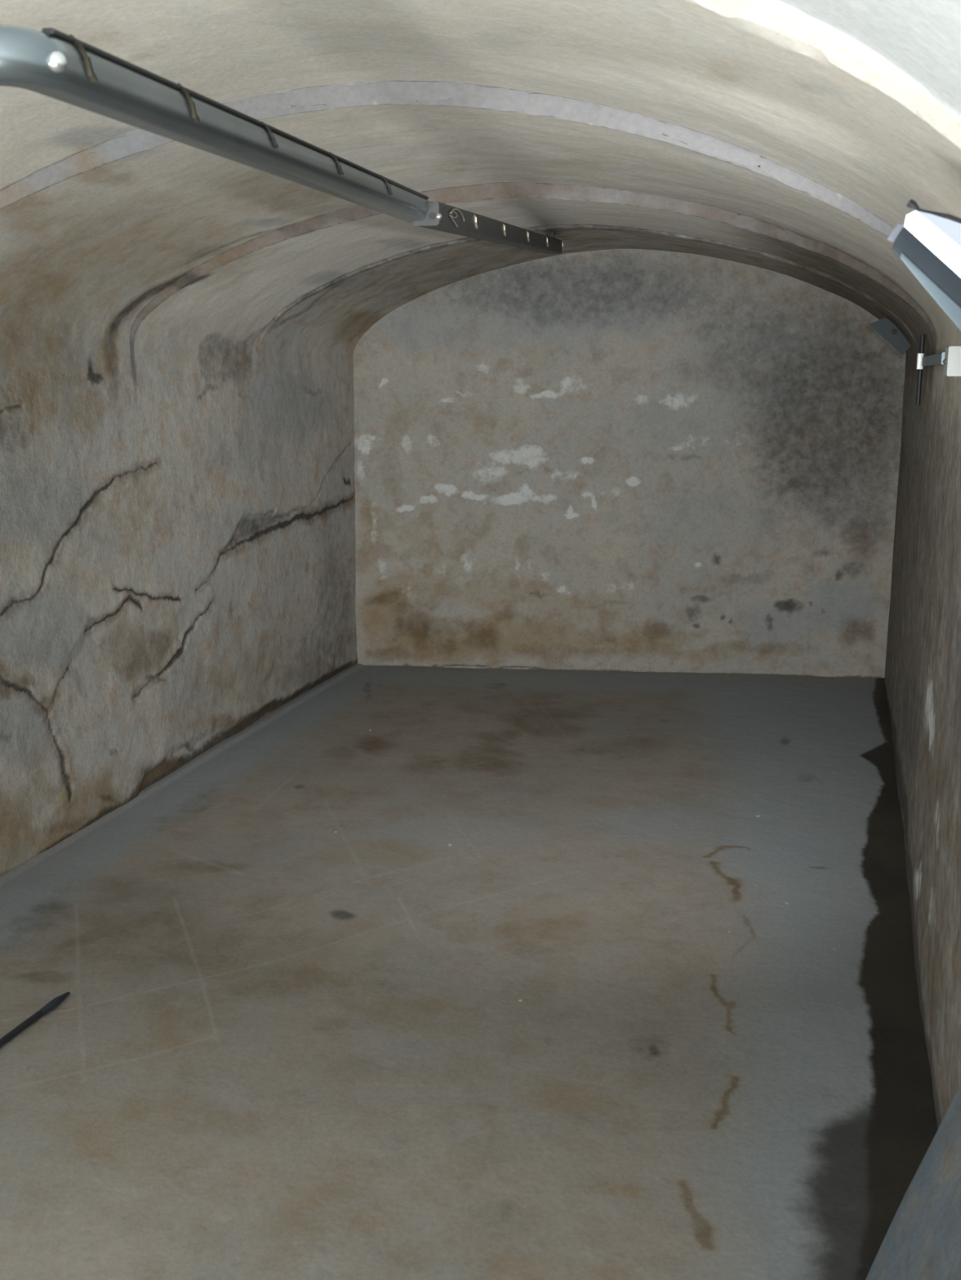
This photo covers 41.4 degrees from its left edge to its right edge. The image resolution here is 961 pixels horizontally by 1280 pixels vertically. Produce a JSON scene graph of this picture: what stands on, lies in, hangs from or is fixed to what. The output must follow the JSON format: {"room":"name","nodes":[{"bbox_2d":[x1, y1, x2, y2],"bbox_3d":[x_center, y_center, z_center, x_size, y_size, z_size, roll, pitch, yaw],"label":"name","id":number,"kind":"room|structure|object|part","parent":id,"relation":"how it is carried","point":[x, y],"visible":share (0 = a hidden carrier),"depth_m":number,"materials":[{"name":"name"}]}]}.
{"room":"vaulted cellar","nodes":[
{"label":"vaulted cellar","id":0,"kind":"room"},
{"bbox_2d":[0,372,357,875],"bbox_3d":[-1.841,0.226,2.933,0.040,1.650,8.699,3,12,15],"label":"wall","id":1,"kind":"structure","parent":0,"point":[178,552],"depth_m":4.90,"materials":[{"name":"concrete"}]},
{"bbox_2d":[0,663,937,1279],"bbox_3d":[-0.419,1.010,2.954,5.458,0.016,8.669,0,12,0],"label":"floor","id":2,"kind":"structure","parent":0,"point":[407,972],"depth_m":3.34,"materials":[{"name":"grey concrete"}]},
{"bbox_2d":[0,991,70,1047],"bbox_3d":[-1.165,0.977,3.057,0.023,0.021,0.586,4,12,18],"label":"cable","id":3,"kind":"object","parent":2,"relation":"on","point":[56,1001],"visible":1,"depth_m":3.19,"materials":[{"name":"rubber"}]},
{"bbox_2d":[0,0,960,372],"bbox_3d":[-0.421,-0.930,2.539,2.831,0.774,9.186,3,12,16],"label":"ceiling","id":4,"kind":"structure","parent":0,"point":[791,138],"depth_m":3.32,"materials":[{"name":"paint"}]},
{"bbox_2d":[0,24,564,253],"bbox_3d":[-0.208,-1.212,3.389,1.252,0.302,4.748,6,13,26],"label":"pipe","id":5,"kind":"object","parent":4,"relation":"hanging from","point":[52,63],"visible":1,"depth_m":1.95,"materials":[{"name":"metal"}]},
{"bbox_2d":[869,317,910,355],"bbox_3d":[1.809,-1.341,5.624,0.187,0.162,0.008,1,12,6],"label":"plate","id":6,"kind":"object","parent":4,"relation":"attached to","point":[886,329],"visible":1,"depth_m":5.62,"materials":[{"name":"grey metal"}]},
{"bbox_2d":[887,199,960,330],"bbox_3d":[0.696,-0.507,1.772,0.269,0.202,0.057,1,12,3],"label":"floodlight","id":7,"kind":"object","parent":4,"relation":"attached to","point":[928,244],"visible":1,"depth_m":1.75,"materials":[{"name":"grey metal"}]},
{"bbox_2d":[904,210,960,276],"bbox_3d":[0.635,-0.534,1.753,0.108,0.110,0.012,1,12,6],"label":"diffuser","id":8,"kind":"object","parent":7,"relation":"attached to","point":[932,242],"depth_m":1.75,"materials":[{"name":"white plastic"}]},
{"bbox_3d":[0.644,-0.578,1.740,0.121,0.050,0.011,1,12,6],"label":"cord","id":9,"kind":"part","parent":7,"relation":"part of","materials":[{"name":"black rubber"}]},
{"bbox_3d":[0.641,-0.555,1.748,0.090,0.069,0.012,1,12,6],"label":"glass","id":10,"kind":"part","parent":7,"relation":"part of","materials":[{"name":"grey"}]},
{"bbox_2d":[352,248,906,678],"bbox_3d":[0.739,-0.954,6.718,3.051,2.400,0.024,1,12,6],"label":"wall","id":11,"kind":"structure","parent":0,"point":[611,460],"depth_m":6.73,"materials":[{"name":"paint"}]},
{"bbox_2d":[884,372,960,1128],"bbox_3d":[1.005,0.284,2.658,0.017,1.650,8.697,3,12,15],"label":"wall","id":12,"kind":"structure","parent":0,"point":[922,668],"depth_m":3.54,"materials":[{"name":"paint"}]},
{"bbox_2d":[865,1085,960,1279],"bbox_3d":[0.280,1.253,0.507,0.197,0.579,3.626,3,12,16],"label":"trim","id":13,"kind":"structure","parent":12,"relation":"attached to","point":[922,1240],"depth_m":2.07,"materials":[{"name":"grey concrete"}]},
{"bbox_2d":[915,334,945,404],"bbox_3d":[1.470,-0.885,4.170,0.030,0.254,1.107,3,12,16],"label":"bracket","id":14,"kind":"object","parent":12,"relation":"attached to","point":[937,358],"visible":0.95,"depth_m":4.65,"materials":[{"name":"grey metal"}]},
{"bbox_2d":[942,346,960,376],"bbox_3d":[1.167,-0.686,3.137,0.052,0.071,0.120,3,12,16],"label":"junction box","id":15,"kind":"object","parent":12,"relation":"attached to","point":[952,361],"visible":1,"depth_m":3.08,"materials":[{"name":"white plastic"}]}
]}

